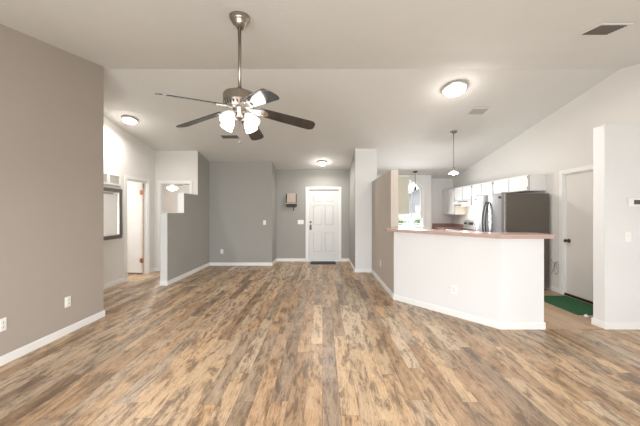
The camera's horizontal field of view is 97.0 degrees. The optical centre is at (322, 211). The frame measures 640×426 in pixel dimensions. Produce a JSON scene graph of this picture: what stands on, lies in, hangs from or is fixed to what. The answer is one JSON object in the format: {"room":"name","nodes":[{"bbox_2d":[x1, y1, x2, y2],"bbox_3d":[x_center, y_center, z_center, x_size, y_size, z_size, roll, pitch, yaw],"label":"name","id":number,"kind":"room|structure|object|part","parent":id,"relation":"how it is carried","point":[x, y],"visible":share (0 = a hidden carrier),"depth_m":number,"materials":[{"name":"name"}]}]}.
{"room":"living room","nodes":[
{"label":"living room","id":0,"kind":"room"},
{"bbox_2d":[0,24,103,356],"bbox_3d":[-2.930,-0.281,0.995,0.120,3.303,5.430,0,0,0],"label":"wall","id":1,"kind":"structure","parent":0,"point":[52,97],"depth_m":2.96,"materials":[{"name":"beige paint"}]},
{"bbox_2d":[0,317,5,331],"bbox_3d":[-2.865,1.010,2.530,0.009,0.116,0.072,0,0,0],"label":"wall outlet","id":2,"kind":"object","parent":1,"relation":"attached to","point":[3,320],"visible":1,"depth_m":2.54,"materials":[{"name":"white plastic"}]},
{"bbox_2d":[0,310,104,365],"bbox_3d":[-2.930,1.329,1.061,0.144,0.082,5.322,0,0,0],"label":"baseboard","id":3,"kind":"structure","parent":1,"relation":"attached to","point":[19,352],"depth_m":2.94,"materials":[{"name":"white paint"}]},
{"bbox_2d":[65,296,70,307],"bbox_3d":[-2.865,1.010,3.185,0.009,0.116,0.072,0,0,0],"label":"wall outlet","id":4,"kind":"object","parent":1,"relation":"attached to","point":[67,299],"visible":1,"depth_m":3.18,"materials":[{"name":"white plastic"}]},
{"bbox_2d":[104,117,154,283],"bbox_3d":[-3.940,-0.290,4.435,0.120,3.320,4.470,0,0,0],"label":"wall","id":5,"kind":"structure","parent":0,"point":[124,154],"depth_m":5.49,"materials":[{"name":"beige paint"}]},
{"bbox_2d":[104,172,120,185],"bbox_3d":[-3.870,-0.600,5.120,0.020,0.200,0.606,0,0,0],"label":"air vent","id":6,"kind":"object","parent":5,"relation":"in","point":[111,179],"visible":0.7,"depth_m":5.21,"materials":[{"name":"white plastic"}]},
{"bbox_2d":[104,187,122,239],"bbox_3d":[-3.862,0.030,4.985,0.034,0.940,0.922,0,0,0],"label":"wall mirror","id":7,"kind":"object","parent":5,"relation":"attached to","point":[113,215],"visible":0.5,"depth_m":5.21,"materials":[{"name":"silver metal"}]},
{"bbox_2d":[104,192,117,235],"bbox_3d":[-3.873,0.030,4.985,0.013,0.810,0.780,0,0,0],"label":"mirror glass","id":8,"kind":"object","parent":7,"relation":"attached to","point":[110,198],"depth_m":5.16,"materials":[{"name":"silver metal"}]},
{"bbox_2d":[104,268,156,288],"bbox_3d":[-3.848,1.329,4.435,0.065,0.082,4.230,0,0,0],"label":"baseboard","id":9,"kind":"structure","parent":5,"relation":"attached to","point":[122,280],"depth_m":5.33,"materials":[{"name":"white paint"}]},
{"bbox_2d":[124,175,149,281],"bbox_3d":[-4.261,0.321,5.940,0.798,2.097,0.810,0,0,0],"label":"door","id":10,"kind":"structure","parent":5,"relation":"in","point":[136,195],"depth_m":6.24,"materials":[{"name":"white paint"}]},
{"bbox_2d":[127,181,188,212],"bbox_3d":[-4.550,0.145,7.900,3.300,2.450,6.000,0,0,0],"label":"wall","id":11,"kind":"structure","parent":0,"point":[170,196],"depth_m":10.78,"materials":[{"name":"beige paint"}]},
{"bbox_2d":[160,262,209,285],"bbox_3d":[-2.955,1.329,6.244,0.154,0.082,1.972,0,0,0],"label":"baseboard","id":12,"kind":"structure","parent":11,"relation":"attached to","point":[162,283],"depth_m":5.82,"materials":[{"name":"white paint"}]},
{"bbox_2d":[210,258,370,271],"bbox_3d":[-0.885,1.329,7.139,4.010,0.082,1.442,0,0,0],"label":"baseboard","id":13,"kind":"structure","parent":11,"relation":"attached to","point":[274,261],"depth_m":7.22,"materials":[{"name":"white paint"}]},
{"bbox_2d":[155,151,197,267],"bbox_3d":[-3.386,-0.038,6.610,0.987,2.817,0.120,0,0,0],"label":"wall","id":14,"kind":"structure","parent":0,"point":[169,165],"depth_m":6.55,"materials":[{"name":"beige paint"}]},
{"bbox_2d":[157,181,192,270],"bbox_3d":[-3.410,0.321,6.601,0.810,2.097,0.138,0,0,0],"label":"trim","id":15,"kind":"structure","parent":14,"relation":"attached to","point":[190,183],"depth_m":6.53,"materials":[{"name":"white paint"}]},
{"bbox_2d":[160,152,208,280],"bbox_3d":[-2.955,-0.038,6.310,0.130,2.816,2.080,0,0,0],"label":"wall","id":16,"kind":"structure","parent":0,"point":[184,234],"depth_m":6.06,"materials":[{"name":"grey paint"}]},
{"bbox_2d":[209,161,272,261],"bbox_3d":[-2.095,0.024,7.290,1.610,2.692,0.120,0,0,0],"label":"wall","id":17,"kind":"structure","parent":0,"point":[240,192],"depth_m":7.23,"materials":[{"name":"grey paint"}]},
{"bbox_2d":[273,164,275,260],"bbox_3d":[-1.350,0.035,7.665,0.120,2.670,0.630,0,0,0],"label":"wall","id":18,"kind":"structure","parent":0,"point":[274,169],"depth_m":7.61,"materials":[{"name":"grey paint"}]},
{"bbox_2d":[276,170,348,260],"bbox_3d":[-0.273,0.082,7.920,2.035,2.577,0.120,0,0,0],"label":"wall","id":19,"kind":"structure","parent":0,"point":[290,235],"depth_m":7.86,"materials":[{"name":"grey paint"}]},
{"bbox_2d":[286,193,296,206],"bbox_3d":[-0.860,-0.323,7.803,0.300,0.385,0.110,0,0,0],"label":"shelf","id":20,"kind":"object","parent":19,"relation":"attached to","point":[291,198],"visible":1,"depth_m":7.77,"materials":[{"name":"beige wood"}]},
{"bbox_3d":[-0.860,-0.189,7.837,0.300,0.077,0.018,0,0,0],"label":"hook rail","id":21,"kind":"part","parent":20,"relation":"part of","materials":[{"name":"brown wood"}]},
{"bbox_2d":[306,187,340,260],"bbox_3d":[0.026,0.336,7.901,0.993,2.067,0.158,0,0,0],"label":"door","id":22,"kind":"structure","parent":19,"relation":"in","point":[323,204],"depth_m":7.90,"materials":[{"name":"white paint"}]},
{"bbox_2d":[0,261,639,425],"bbox_3d":[-1.040,1.419,4.590,10.320,0.102,12.620,0,0,0],"label":"floor","id":23,"kind":"structure","parent":0,"point":[284,343],"depth_m":2.56,"materials":[{"name":"brown wood"}]},
{"bbox_2d":[311,261,335,263],"bbox_3d":[0.020,1.363,7.600,0.670,0.013,0.400,0,0,0],"label":"door mat","id":24,"kind":"object","parent":23,"relation":"on","point":[312,262],"visible":1,"depth_m":7.62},
{"bbox_2d":[446,220,474,230],"bbox_3d":[3.649,0.791,7.435,0.662,1.152,0.770,0,0,0],"label":"range","id":25,"kind":"object","parent":23,"relation":"on","point":[468,224],"visible":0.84,"depth_m":7.49,"materials":[{"name":"white paint"}]},
{"bbox_3d":[3.930,0.334,7.435,0.099,0.238,0.760,0,0,0],"label":"control panel","id":26,"kind":"part","parent":25,"relation":"part of","materials":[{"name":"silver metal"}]},
{"bbox_2d":[475,192,548,289],"bbox_3d":[3.507,0.511,5.400,0.886,1.712,0.950,0,0,0],"label":"refrigerator","id":27,"kind":"object","parent":23,"relation":"on","point":[511,212],"visible":0.56,"depth_m":4.93,"materials":[{"name":"grey metal"}]},
{"bbox_3d":[3.176,0.210,5.638,0.063,1.080,0.470,0,0,0],"label":"door","id":28,"kind":"part","parent":27,"relation":"part of","materials":[{"name":"silver metal"}]},
{"bbox_3d":[3.113,0.200,5.445,0.098,0.792,0.028,0,0,0],"label":"handle","id":29,"kind":"part","parent":27,"relation":"part of","materials":[{"name":"metal"}]},
{"bbox_3d":[3.113,0.200,5.355,0.098,0.792,0.028,0,0,0],"label":"handle","id":30,"kind":"part","parent":27,"relation":"part of","materials":[{"name":"metal"}]},
{"bbox_3d":[3.176,0.210,5.162,0.063,1.080,0.470,0,0,0],"label":"door","id":31,"kind":"part","parent":27,"relation":"part of","materials":[{"name":"silver metal"}]},
{"bbox_2d":[544,296,592,314],"bbox_3d":[3.660,1.361,4.170,0.550,0.012,0.830,0,0,0],"label":"floor mat","id":32,"kind":"object","parent":23,"relation":"on","point":[575,306],"visible":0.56,"depth_m":4.15,"materials":[{"name":"green fabric"}]},
{"bbox_3d":[3.694,0.885,8.249,0.609,0.790,0.836,0,0,0],"label":"base cabinet","id":33,"kind":"object","parent":23,"relation":"on","visible":0},
{"bbox_2d":[432,223,463,229],"bbox_3d":[3.680,0.419,8.251,0.641,0.139,0.841,0,0,0],"label":"countertop","id":34,"kind":"structure","parent":33,"relation":"on","point":[443,226],"depth_m":8.65,"materials":[{"name":"pink laminate"}]},
{"bbox_2d":[0,0,639,177],"bbox_3d":[0.000,-1.456,3.565,8.240,1.169,10.570,0,0,0],"label":"ceiling","id":35,"kind":"structure","parent":0,"point":[368,74],"depth_m":3.66,"materials":[{"name":"paint"}]},
{"bbox_2d":[121,115,137,124],"bbox_3d":[-3.470,-1.639,5.098,0.260,0.132,0.259,0,0,22],"label":"ceiling light","id":36,"kind":"object","parent":35,"relation":"attached to","point":[127,119],"visible":1,"depth_m":5.03,"materials":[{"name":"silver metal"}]},
{"bbox_2d":[219,134,238,138],"bbox_3d":[-1.900,-1.546,5.809,0.386,0.043,0.188,0,0,0],"label":"ceiling vent","id":37,"kind":"object","parent":35,"relation":"in","point":[223,136],"visible":0.91,"depth_m":5.79,"materials":[{"name":"metal"}]},
{"bbox_2d":[155,11,314,143],"bbox_3d":[-0.693,-1.118,2.429,1.254,1.094,1.205,0,0,0],"label":"ceiling fan","id":38,"kind":"object","parent":35,"relation":"hanging from","point":[239,100],"visible":1,"depth_m":2.34,"materials":[{"name":"silver metal"}]},
{"bbox_3d":[-0.943,-0.817,2.053,0.138,0.007,0.490,18,20,33],"label":"blade","id":39,"kind":"part","parent":38,"relation":"part of","materials":[{"name":"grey wood"}]},
{"bbox_3d":[-1.084,-0.817,2.513,0.490,0.007,0.138,-10,12,19],"label":"blade","id":40,"kind":"part","parent":38,"relation":"part of","materials":[{"name":"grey wood"}]},
{"bbox_3d":[-0.763,-0.751,2.260,0.114,0.128,0.123,0,0,0],"label":"lamp shade","id":41,"kind":"part","parent":38,"relation":"part of","materials":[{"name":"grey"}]},
{"bbox_3d":[-0.817,-0.751,2.446,0.123,0.128,0.114,0,0,0],"label":"lamp shade","id":42,"kind":"part","parent":38,"relation":"part of","materials":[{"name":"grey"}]},
{"bbox_3d":[-0.631,-0.751,2.500,0.114,0.128,0.123,0,0,0],"label":"lamp shade","id":43,"kind":"part","parent":38,"relation":"part of","materials":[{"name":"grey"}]},
{"bbox_3d":[-0.577,-0.751,2.314,0.123,0.128,0.114,0,0,0],"label":"lamp shade","id":44,"kind":"part","parent":38,"relation":"part of","materials":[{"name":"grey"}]},
{"bbox_3d":[-0.690,-0.817,2.789,0.138,0.007,0.490,-15,-9,-1],"label":"blade","id":45,"kind":"part","parent":38,"relation":"part of","materials":[{"name":"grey wood"}]},
{"bbox_3d":[-0.462,-0.817,2.045,0.138,0.007,0.490,18,-1,-36],"label":"blade","id":46,"kind":"part","parent":38,"relation":"part of","materials":[{"name":"brown wood"}]},
{"bbox_3d":[-0.306,-0.817,2.500,0.490,0.007,0.138,10,-18,-17],"label":"blade","id":47,"kind":"part","parent":38,"relation":"part of","materials":[{"name":"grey wood"}]},
{"bbox_2d":[317,160,326,165],"bbox_3d":[-0.010,-1.241,7.268,0.250,0.131,0.249,0,0,22],"label":"ceiling light","id":48,"kind":"object","parent":35,"relation":"attached to","point":[321,162],"visible":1,"depth_m":7.19,"materials":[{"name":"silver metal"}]},
{"bbox_2d":[449,131,458,174],"bbox_3d":[2.600,-1.164,5.615,0.192,0.869,0.192,0,0,0],"label":"pendant light","id":49,"kind":"object","parent":35,"relation":"hanging from","point":[453,172],"visible":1,"depth_m":5.61,"materials":[{"name":"silver metal"}]},
{"bbox_3d":[2.600,-1.215,5.615,0.011,0.703,0.011,0,0,-22],"label":"stem","id":50,"kind":"part","parent":49,"relation":"part of","materials":[{"name":"silver metal"}]},
{"bbox_2d":[441,80,467,96],"bbox_3d":[1.960,-1.800,4.198,0.359,0.155,0.357,0,0,4],"label":"ceiling light","id":51,"kind":"object","parent":35,"relation":"attached to","point":[457,87],"visible":1,"depth_m":4.11,"materials":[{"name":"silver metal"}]},
{"bbox_2d":[466,108,489,114],"bbox_3d":[2.660,-1.724,4.839,0.306,0.048,0.217,0,0,0],"label":"ceiling vent","id":52,"kind":"object","parent":35,"relation":"in","point":[473,111],"visible":1,"depth_m":4.83,"materials":[{"name":"metal"}]},
{"bbox_2d":[577,23,633,35],"bbox_3d":[2.610,-1.690,2.621,0.291,0.054,0.241,0,0,0],"label":"ceiling vent","id":53,"kind":"object","parent":35,"relation":"in","point":[602,29],"visible":1,"depth_m":2.60,"materials":[{"name":"metal"}]},
{"bbox_2d":[349,149,376,268],"bbox_3d":[0.993,-0.049,7.390,0.495,2.839,1.920,0,0,0],"label":"wall","id":54,"kind":"structure","parent":0,"point":[363,167],"depth_m":6.43,"materials":[{"name":"grey paint"}]},
{"bbox_2d":[372,170,397,293],"bbox_3d":[1.180,0.340,5.445,0.120,2.060,1.970,0,0,0],"label":"wall","id":55,"kind":"structure","parent":0,"point":[385,187],"depth_m":5.11,"materials":[{"name":"beige paint"}]},
{"bbox_2d":[377,175,430,228],"bbox_3d":[2.225,0.126,8.410,1.970,2.487,0.120,0,0,0],"label":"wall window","id":56,"kind":"structure","parent":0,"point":[424,180],"depth_m":8.35,"materials":[{"name":"white paint"}]},
{"bbox_2d":[398,175,408,214],"bbox_3d":[2.225,-0.497,8.306,0.630,1.176,0.056,0,0,0],"label":"window blind","id":57,"kind":"object","parent":56,"relation":"attached to","point":[403,180],"visible":0.65,"depth_m":8.29,"materials":[{"name":"beige fabric"}]},
{"bbox_2d":[398,177,425,227],"bbox_3d":[2.400,-0.282,8.360,1.240,1.515,0.140,0,0,0],"label":"window","id":58,"kind":"structure","parent":56,"relation":"attached to","point":[416,182],"depth_m":8.37,"materials":[{"name":"white paint"}]},
{"bbox_3d":[2.400,-0.300,8.342,1.200,1.480,0.015,0,0,0],"label":"casing","id":59,"kind":"part","parent":58,"relation":"part of","materials":[{"name":"white paint"}]},
{"bbox_2d":[431,178,452,228],"bbox_3d":[3.605,0.156,8.730,0.790,2.429,0.120,0,0,0],"label":"wall","id":60,"kind":"structure","parent":0,"point":[438,185],"depth_m":8.67,"materials":[{"name":"white paint"}]},
{"bbox_2d":[394,232,543,321],"bbox_3d":[1.788,0.838,3.799,1.865,1.064,0.409,0,0,38],"label":"wall","id":61,"kind":"structure","parent":0,"point":[500,280],"depth_m":3.53,"materials":[{"name":"white paint"}]},
{"bbox_2d":[451,285,456,294],"bbox_3d":[1.726,1.020,3.719,0.009,0.116,0.072,0,0,-40],"label":"wall outlet","id":62,"kind":"object","parent":61,"relation":"attached to","point":[453,287],"visible":1,"depth_m":3.71,"materials":[{"name":"white plastic"}]},
{"bbox_2d":[371,269,545,329],"bbox_3d":[1.482,1.329,4.680,0.901,0.082,3.470,0,0,-26],"label":"baseboard","id":63,"kind":"structure","parent":61,"relation":"attached to","point":[495,324],"depth_m":3.56,"materials":[{"name":"white paint"}]},
{"bbox_2d":[385,228,555,238],"bbox_3d":[1.785,0.281,3.825,2.113,0.046,0.649,0,0,38],"label":"breakfast bar","id":64,"kind":"object","parent":61,"relation":"on","point":[500,235],"visible":1,"depth_m":3.49,"materials":[{"name":"pink laminate"}]},
{"bbox_2d":[453,63,639,287],"bbox_3d":[4.060,-0.290,3.535,0.120,3.320,10.510,0,0,0],"label":"wall","id":65,"kind":"structure","parent":0,"point":[563,140],"depth_m":4.82,"materials":[{"name":"beige paint"}]},
{"bbox_2d":[443,188,465,214],"bbox_3d":[3.834,-0.302,8.284,0.329,0.745,0.766,0,0,0],"label":"upper cabinet","id":66,"kind":"object","parent":65,"relation":"attached to","point":[448,194],"visible":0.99,"depth_m":8.12,"materials":[{"name":"white paint"}]},
{"bbox_3d":[3.681,-0.302,8.476,0.022,0.729,0.362,0,0,0],"label":"door","id":67,"kind":"part","parent":66,"relation":"part of","materials":[{"name":"white paint"}]},
{"bbox_3d":[3.681,-0.302,8.092,0.022,0.729,0.362,0,0,0],"label":"door","id":68,"kind":"part","parent":66,"relation":"part of","materials":[{"name":"white paint"}]},
{"bbox_2d":[454,200,471,205],"bbox_3d":[3.824,-0.238,7.430,0.349,0.140,0.910,0,0,0],"label":"range hood","id":69,"kind":"object","parent":65,"relation":"attached to","point":[461,202],"visible":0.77,"depth_m":7.37,"materials":[{"name":"white paint"}]},
{"bbox_2d":[454,185,471,200],"bbox_3d":[3.834,-0.492,7.433,0.329,0.365,0.923,0,0,0],"label":"upper cabinet","id":70,"kind":"object","parent":65,"relation":"attached to","point":[464,192],"visible":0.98,"depth_m":7.37,"materials":[{"name":"white paint"}]},
{"bbox_3d":[3.681,-0.492,7.664,0.022,0.349,0.440,0,0,0],"label":"door","id":71,"kind":"part","parent":70,"relation":"part of","materials":[{"name":"white paint"}]},
{"bbox_3d":[3.681,-0.492,7.201,0.022,0.349,0.440,0,0,0],"label":"door","id":72,"kind":"part","parent":70,"relation":"part of","materials":[{"name":"white paint"}]},
{"bbox_2d":[472,181,492,214],"bbox_3d":[3.834,-0.302,6.537,0.329,0.745,0.853,0,0,0],"label":"upper cabinet","id":73,"kind":"object","parent":65,"relation":"attached to","point":[486,188],"visible":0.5,"depth_m":6.58,"materials":[{"name":"white paint"}]},
{"bbox_3d":[3.681,-0.302,6.751,0.022,0.729,0.406,0,0,0],"label":"door","id":74,"kind":"part","parent":73,"relation":"part of","materials":[{"name":"white paint"}]},
{"bbox_3d":[3.681,-0.302,6.324,0.022,0.729,0.406,0,0,0],"label":"door","id":75,"kind":"part","parent":73,"relation":"part of","materials":[{"name":"white paint"}]},
{"bbox_2d":[493,174,545,193],"bbox_3d":[3.834,-0.528,5.580,0.329,0.293,1.048,0,0,0],"label":"upper cabinet","id":76,"kind":"object","parent":65,"relation":"attached to","point":[530,182],"visible":0.96,"depth_m":5.25,"materials":[{"name":"white paint"}]},
{"bbox_3d":[3.681,-0.528,5.843,0.022,0.277,0.503,0,0,0],"label":"door","id":77,"kind":"part","parent":76,"relation":"part of","materials":[{"name":"white paint"}]},
{"bbox_3d":[3.681,-0.528,5.317,0.022,0.277,0.503,0,0,0],"label":"door","id":78,"kind":"part","parent":76,"relation":"part of","materials":[{"name":"white paint"}]},
{"bbox_2d":[546,285,558,292],"bbox_3d":[3.994,1.329,2.175,0.012,0.082,7.550,0,0,0],"label":"baseboard","id":79,"kind":"structure","parent":65,"relation":"attached to","point":[552,288],"depth_m":4.89,"materials":[{"name":"white paint"}]},
{"bbox_2d":[559,165,592,303],"bbox_3d":[4.036,0.336,4.285,0.168,2.067,0.960,0,0,0],"label":"door","id":80,"kind":"structure","parent":65,"relation":"in","point":[575,187],"depth_m":4.51,"materials":[{"name":"beige paint"}]},
{"bbox_2d":[546,328,603,329],"bbox_3d":[2.945,1.365,3.315,0.682,0.010,0.040,0,0,0],"label":"trim","id":81,"kind":"structure","parent":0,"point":[546,328],"depth_m":3.30,"materials":[{"name":"brown wood"}]},
{"bbox_2d":[593,125,639,321],"bbox_3d":[3.650,0.175,3.380,0.700,2.390,0.140,0,0,0],"label":"wall partition","id":82,"kind":"structure","parent":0,"point":[616,148],"depth_m":3.31,"materials":[{"name":"white paint"}]},
{"bbox_2d":[591,317,639,329],"bbox_3d":[3.644,1.329,3.380,0.712,0.082,0.164,0,0,0],"label":"baseboard","id":83,"kind":"structure","parent":82,"relation":"attached to","point":[606,325],"depth_m":3.30,"materials":[{"name":"white paint"}]},
{"bbox_2d":[625,232,630,241],"bbox_3d":[3.570,0.290,3.301,0.072,0.116,0.018,0,0,0],"label":"light switch","id":84,"kind":"object","parent":82,"relation":"attached to","point":[627,234],"visible":1,"depth_m":3.30,"materials":[{"name":"white plastic"}]},
{"bbox_2d":[627,198,639,205],"bbox_3d":[3.665,-0.114,3.295,0.210,0.094,0.028,0,0,0],"label":"thermostat","id":85,"kind":"object","parent":82,"relation":"attached to","point":[630,201],"visible":1,"depth_m":3.28,"materials":[{"name":"white plastic"}]},
{"bbox_3d":[-4.610,-1.120,8.790,3.180,0.100,4.220,0,0,0],"label":"ceiling","id":86,"kind":"structure","parent":0,"visible":0},
{"bbox_2d":[167,185,181,189],"bbox_3d":[-4.725,-0.874,8.942,1.157,0.391,1.116,0,0,0],"label":"ceiling fan","id":87,"kind":"object","parent":86,"relation":"hanging from","point":[172,187],"visible":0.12,"depth_m":8.80,"materials":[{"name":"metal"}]},
{"bbox_3d":[-4.720,-0.740,8.900,0.310,0.123,0.310,0,0,0],"label":"lamp shade","id":88,"kind":"part","parent":87,"relation":"part of","materials":[{"name":"white glass"}]},
{"label":"outside","id":89,"kind":"structure","parent":0,"visible":0},
{"bbox_3d":[3.000,1.595,12.500,38.000,0.150,65.000,0,0,0],"label":"ground","id":90,"kind":"structure","parent":89,"visible":0},
{"bbox_2d":[398,213,419,224],"bbox_3d":[4.000,0.770,13.588,6.000,1.400,0.065,0,0,0],"label":"fence","id":91,"kind":"object","parent":90,"relation":"on","point":[403,219],"visible":0.02,"depth_m":13.55,"materials":[{"name":"white paint"}]},
{"bbox_2d":[399,183,419,224],"bbox_3d":[10.400,-0.955,27.450,8.800,4.950,7.900,0,0,0],"label":"house","id":92,"kind":"structure","parent":90,"relation":"on","point":[415,194],"depth_m":24.00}
]}

